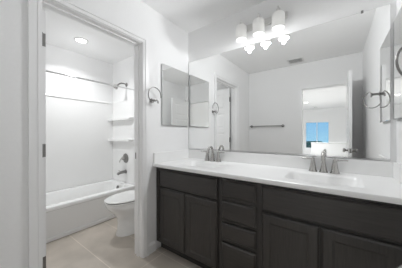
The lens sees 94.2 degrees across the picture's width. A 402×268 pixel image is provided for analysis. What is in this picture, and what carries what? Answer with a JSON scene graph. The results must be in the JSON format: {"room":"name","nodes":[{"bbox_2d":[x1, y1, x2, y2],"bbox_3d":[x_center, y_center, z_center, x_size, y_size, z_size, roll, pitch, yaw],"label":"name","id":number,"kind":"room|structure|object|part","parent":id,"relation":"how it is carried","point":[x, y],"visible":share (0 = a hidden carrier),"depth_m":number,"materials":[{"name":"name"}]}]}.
{"room":"bathroom","nodes":[
{"label":"bathroom","id":0,"kind":"room"},
{"bbox_2d":[46,43,112,192],"bbox_3d":[-2.097,-0.037,2.717,0.120,2.420,1.620,0,0,36],"label":"wall","id":1,"kind":"structure","parent":0,"point":[59,60],"depth_m":2.88,"materials":[{"name":"paint"}]},
{"bbox_2d":[46,94,133,191],"bbox_3d":[-1.716,0.123,2.516,0.728,1.351,1.497,0,0,36],"label":"tub surround","id":2,"kind":"object","parent":1,"relation":"attached to","point":[86,140],"visible":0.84,"depth_m":2.96,"materials":[{"name":"white plastic"}]},
{"bbox_2d":[108,139,133,141],"bbox_3d":[-1.335,0.103,3.097,0.632,0.034,0.075,0,0,36],"label":"shelf","id":3,"kind":"object","parent":2,"relation":"attached to","point":[109,140],"depth_m":3.07,"materials":[{"name":"white plastic"}]},
{"bbox_2d":[108,117,133,120],"bbox_3d":[-1.335,-0.246,3.097,0.632,0.034,0.075,0,0,36],"label":"shelf","id":4,"kind":"object","parent":2,"relation":"attached to","point":[109,118],"depth_m":3.10,"materials":[{"name":"white plastic"}]},
{"bbox_2d":[117,170,126,174],"bbox_3d":[-1.284,0.615,3.012,0.064,0.083,0.156,0,0,36],"label":"tub spout","id":5,"kind":"object","parent":2,"relation":"attached to","point":[123,171],"visible":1,"depth_m":3.00,"materials":[{"name":"grey metal"}]},
{"bbox_2d":[119,153,127,162],"bbox_3d":[-1.261,0.396,3.044,0.156,0.156,0.076,0,0,36],"label":"shower valve","id":6,"kind":"object","parent":2,"relation":"attached to","point":[124,158],"visible":1,"depth_m":3.04,"materials":[{"name":"grey metal"}]},
{"bbox_3d":[-1.276,0.122,3.111,0.712,1.351,0.016,0,0,36],"label":"panel","id":7,"kind":"part","parent":2,"relation":"part of","materials":[{"name":"white plastic"}]},
{"bbox_2d":[0,0,187,267],"bbox_3d":[-0.790,-0.038,1.536,0.118,2.420,2.000,0,0,36],"label":"wall","id":8,"kind":"structure","parent":0,"point":[168,42],"depth_m":1.10,"materials":[{"name":"paint"}]},
{"bbox_2d":[42,9,45,267],"bbox_3d":[-1.355,0.155,1.472,0.713,2.012,0.159,0,0,36],"label":"door","id":9,"kind":"structure","parent":8,"relation":"in","point":[43,10],"depth_m":1.28,"materials":[{"name":"white paint"}]},
{"bbox_2d":[28,0,148,267],"bbox_3d":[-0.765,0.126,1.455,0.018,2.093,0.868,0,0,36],"label":"trim","id":10,"kind":"structure","parent":8,"relation":"attached to","point":[34,6],"depth_m":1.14,"materials":[{"name":"white paint"}]},
{"bbox_2d":[44,7,134,184],"bbox_3d":[-0.874,0.126,1.537,0.018,2.093,0.864,0,0,36],"label":"trim","id":11,"kind":"structure","parent":8,"relation":"attached to","point":[44,7],"depth_m":1.84,"materials":[{"name":"white paint"}]},
{"bbox_2d":[149,241,155,254],"bbox_3d":[-0.887,1.125,1.289,0.013,0.095,1.456,0,0,36],"label":"baseboard","id":12,"kind":"structure","parent":8,"relation":"attached to","point":[152,246],"depth_m":1.84,"materials":[{"name":"white paint"}]},
{"bbox_2d":[148,87,160,102],"bbox_3d":[-0.462,-0.378,1.827,0.072,0.161,0.165,0,0,36],"label":"towel ring","id":13,"kind":"object","parent":8,"relation":"attached to","point":[151,99],"visible":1,"depth_m":1.82,"materials":[{"name":"grey metal"}]},
{"bbox_2d":[46,217,201,267],"bbox_3d":[-0.752,1.222,1.437,3.798,0.100,2.120,0,0,36],"label":"floor","id":14,"kind":"structure","parent":0,"point":[98,245],"depth_m":1.83,"materials":[{"name":"tile"}]},
{"bbox_2d":[46,179,134,242],"bbox_3d":[-1.716,0.987,2.518,0.706,0.372,1.476,0,0,36],"label":"bathtub","id":15,"kind":"object","parent":14,"relation":"on","point":[71,210],"visible":0.63,"depth_m":2.39,"materials":[{"name":"white ceramic"}]},
{"bbox_2d":[104,190,134,236],"bbox_3d":[-0.824,0.793,2.335,0.432,0.757,0.731,0,0,36],"label":"toilet","id":16,"kind":"object","parent":14,"relation":"on","point":[122,205],"visible":0.37,"depth_m":2.14,"materials":[{"name":"white ceramic"}]},
{"bbox_3d":[-0.888,0.776,2.246,0.372,0.018,0.508,0,0,36],"label":"seat","id":17,"kind":"part","parent":16,"relation":"part of","materials":[{"name":"white plastic"}]},
{"bbox_3d":[-0.887,0.748,2.247,0.376,0.023,0.514,0,0,36],"label":"seat lid","id":18,"kind":"part","parent":16,"relation":"part of","materials":[{"name":"white plastic"}]},
{"bbox_2d":[156,167,219,267],"bbox_3d":[-0.008,0.749,1.874,0.743,0.844,0.532,0,0,36],"label":"vanity cabinet","id":19,"kind":"object","parent":14,"relation":"on","point":[187,203],"visible":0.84,"depth_m":1.62,"materials":[{"name":"brown wood"}]},
{"bbox_3d":[-0.275,0.797,1.754,0.326,0.535,0.023,0,0,36],"label":"door","id":20,"kind":"part","parent":19,"relation":"part of","materials":[{"name":"brown wood"}]},
{"bbox_3d":[-0.140,0.432,1.655,0.661,0.165,0.023,0,0,36],"label":"false drawer","id":21,"kind":"part","parent":19,"relation":"part of","materials":[{"name":"brown wood"}]},
{"bbox_3d":[-0.004,0.796,1.557,0.326,0.535,0.023,0,0,36],"label":"door","id":22,"kind":"part","parent":19,"relation":"part of","materials":[{"name":"brown wood"}]},
{"bbox_2d":[220,177,258,267],"bbox_3d":[0.417,0.748,1.566,0.307,0.844,0.532,0,0,36],"label":"base cabinet","id":23,"kind":"object","parent":14,"relation":"on","point":[239,199],"visible":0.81,"depth_m":1.34,"materials":[{"name":"brown wood"}]},
{"bbox_3d":[0.268,0.945,1.360,0.266,0.238,0.023,0,0,36],"label":"drawer","id":24,"kind":"part","parent":23,"relation":"part of","materials":[{"name":"brown wood"}]},
{"bbox_3d":[0.268,0.737,1.360,0.266,0.123,0.023,0,0,36],"label":"drawer","id":25,"kind":"part","parent":23,"relation":"part of","materials":[{"name":"brown wood"}]},
{"bbox_3d":[0.268,0.578,1.360,0.266,0.142,0.023,0,0,36],"label":"drawer","id":26,"kind":"part","parent":23,"relation":"part of","materials":[{"name":"brown wood"}]},
{"bbox_3d":[0.268,0.413,1.360,0.266,0.129,0.023,0,0,36],"label":"drawer","id":27,"kind":"part","parent":23,"relation":"part of","materials":[{"name":"brown wood"}]},
{"bbox_2d":[259,183,401,267],"bbox_3d":[0.845,0.748,1.256,0.749,0.844,0.532,0,0,36],"label":"vanity cabinet","id":28,"kind":"object","parent":14,"relation":"on","point":[298,228],"visible":0.84,"depth_m":1.04,"materials":[{"name":"brown wood"}]},
{"bbox_2d":[153,149,401,204],"bbox_3d":[0.413,0.306,1.555,1.805,0.236,0.557,0,0,36],"label":"countertop","id":29,"kind":"structure","parent":28,"relation":"on","point":[381,181],"depth_m":1.38,"materials":[{"name":"stone"}]},
{"bbox_2d":[201,146,224,161],"bbox_3d":[0.104,0.210,1.980,0.296,0.164,0.134,0,0,36],"label":"faucet","id":30,"kind":"object","parent":29,"relation":"on","point":[218,159],"visible":0.99,"depth_m":1.99,"materials":[{"name":"silver metal"}]},
{"bbox_3d":[0.069,0.237,2.051,0.060,0.109,0.060,0,0,36],"label":"handle","id":31,"kind":"part","parent":30,"relation":"part of","materials":[{"name":"silver metal"}]},
{"bbox_3d":[0.104,0.210,1.979,0.058,0.164,0.132,0,0,36],"label":"spout","id":32,"kind":"part","parent":30,"relation":"part of","materials":[{"name":"silver metal"}]},
{"bbox_3d":[0.182,0.237,1.968,0.060,0.109,0.060,0,0,36],"label":"handle","id":33,"kind":"part","parent":30,"relation":"part of","materials":[{"name":"silver metal"}]},
{"bbox_2d":[301,151,347,173],"bbox_3d":[0.912,0.209,1.394,0.296,0.164,0.134,0,0,36],"label":"faucet","id":34,"kind":"object","parent":29,"relation":"on","point":[323,169],"visible":1,"depth_m":1.40,"materials":[{"name":"silver metal"}]},
{"bbox_3d":[0.877,0.237,1.465,0.060,0.109,0.060,0,0,36],"label":"handle","id":35,"kind":"part","parent":34,"relation":"part of","materials":[{"name":"silver metal"}]},
{"bbox_3d":[0.912,0.209,1.394,0.058,0.164,0.132,0,0,36],"label":"spout","id":36,"kind":"part","parent":34,"relation":"part of","materials":[{"name":"silver metal"}]},
{"bbox_3d":[0.991,0.237,1.383,0.060,0.109,0.060,0,0,36],"label":"handle","id":37,"kind":"part","parent":34,"relation":"part of","materials":[{"name":"silver metal"}]},
{"bbox_3d":[0.542,0.796,1.162,0.328,0.535,0.023,0,0,36],"label":"door","id":38,"kind":"part","parent":28,"relation":"part of","materials":[{"name":"brown wood"}]},
{"bbox_3d":[0.678,0.431,1.062,0.666,0.165,0.023,0,0,36],"label":"false drawer","id":39,"kind":"part","parent":28,"relation":"part of","materials":[{"name":"brown wood"}]},
{"bbox_3d":[0.816,0.796,0.964,0.328,0.535,0.023,0,0,36],"label":"door","id":40,"kind":"part","parent":28,"relation":"part of","materials":[{"name":"brown wood"}]},
{"bbox_2d":[42,0,266,63],"bbox_3d":[-0.721,-1.298,1.483,3.798,0.100,2.240,0,0,36],"label":"ceiling","id":41,"kind":"structure","parent":0,"point":[189,15],"depth_m":2.13,"materials":[{"name":"paint"}]},
{"bbox_2d":[74,37,87,43],"bbox_3d":[-1.593,-1.243,2.485,0.164,0.008,0.164,0,0,36],"label":"recessed light","id":42,"kind":"object","parent":41,"relation":"in","point":[77,39],"visible":1,"depth_m":2.48,"materials":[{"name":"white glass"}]},
{"bbox_2d":[113,0,395,184],"bbox_3d":[-0.097,0.010,2.343,3.798,2.520,0.120,0,0,36],"label":"wall","id":43,"kind":"structure","parent":0,"point":[218,37],"depth_m":1.75,"materials":[{"name":"paint"}]},
{"bbox_2d":[46,70,133,89],"bbox_3d":[-1.439,-0.678,2.313,0.068,0.068,1.499,0,0,36],"label":"shower rod","id":44,"kind":"object","parent":43,"relation":"attached to","point":[46,70],"visible":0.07,"depth_m":2.32,"materials":[{"name":"silver metal"}]},
{"bbox_2d":[113,83,127,88],"bbox_3d":[-1.297,-0.776,2.996,0.084,0.143,0.226,0,0,36],"label":"sprayer","id":45,"kind":"object","parent":43,"relation":"attached to","point":[125,84],"visible":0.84,"depth_m":2.99,"materials":[{"name":"grey metal"}]},
{"bbox_2d":[161,63,187,125],"bbox_3d":[-0.285,-0.416,2.115,0.020,0.639,0.418,0,0,36],"label":"medicine cabinet","id":46,"kind":"object","parent":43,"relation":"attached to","point":[174,82],"visible":1,"depth_m":2.07,"materials":[{"name":"silver metal"}]},
{"bbox_3d":[-0.279,-0.416,2.111,0.005,0.639,0.418,0,0,36],"label":"mirror door","id":47,"kind":"part","parent":46,"relation":"part of","materials":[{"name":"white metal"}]},
{"bbox_2d":[236,5,286,42],"bbox_3d":[0.536,-0.993,1.706,0.438,0.194,0.163,0,0,36],"label":"vanity light","id":48,"kind":"object","parent":43,"relation":"attached to","point":[278,17],"visible":1,"depth_m":1.65,"materials":[{"name":"white glass"}]},
{"bbox_3d":[0.384,-0.964,1.781,0.104,0.137,0.104,0,0,36],"label":"lamp shade","id":49,"kind":"part","parent":48,"relation":"part of","materials":[{"name":"white glass"}]},
{"bbox_3d":[0.518,-0.964,1.683,0.104,0.137,0.104,0,0,36],"label":"lamp shade","id":50,"kind":"part","parent":48,"relation":"part of","materials":[{"name":"white glass"}]},
{"bbox_3d":[0.579,-1.045,1.763,0.435,0.060,0.021,0,0,36],"label":"plate","id":51,"kind":"part","parent":48,"relation":"part of","materials":[{"name":"silver metal"}]},
{"bbox_3d":[0.654,-0.965,1.585,0.104,0.137,0.104,0,0,36],"label":"lamp shade","id":52,"kind":"part","parent":48,"relation":"part of","materials":[{"name":"white glass"}]},
{"bbox_3d":[0.654,-0.961,1.585,0.090,0.121,0.090,0,0,36],"label":"bulb","id":53,"kind":"part","parent":48,"relation":"part of","materials":[{"name":"white glass"}]},
{"bbox_2d":[189,4,390,160],"bbox_3d":[0.567,-0.354,1.780,1.765,1.070,0.009,0,0,36],"label":"vanity mirror","id":54,"kind":"object","parent":43,"relation":"attached to","point":[326,87],"visible":1,"depth_m":1.57,"materials":[{"name":"white mirror"}]},
{"bbox_2d":[188,149,392,176],"bbox_3d":[0.571,0.240,1.773,1.804,0.104,0.018,0,0,36],"label":"backsplash","id":55,"kind":"structure","parent":43,"relation":"attached to","point":[363,167],"depth_m":1.57,"materials":[{"name":"stone"}]},
{"bbox_2d":[396,0,401,164],"bbox_3d":[0.735,-0.039,0.357,0.120,2.420,2.120,0,0,36],"label":"wall","id":56,"kind":"structure","parent":0,"point":[398,2],"depth_m":1.21,"materials":[{"name":"paint"}]},
{"bbox_2d":[393,7,401,118],"bbox_3d":[1.162,-0.417,1.068,0.020,0.639,0.418,0,0,36],"label":"medicine cabinet","id":57,"kind":"object","parent":56,"relation":"attached to","point":[397,24],"visible":1,"depth_m":1.15,"materials":[{"name":"silver metal"}]},
{"bbox_2d":[395,47,401,75],"bbox_3d":[0.930,-0.316,0.820,0.152,0.161,0.075,0,0,20],"label":"towel ring","id":58,"kind":"object","parent":56,"relation":"attached to","point":[400,49],"visible":1,"depth_m":0.81,"materials":[{"name":"grey metal"}]}
]}

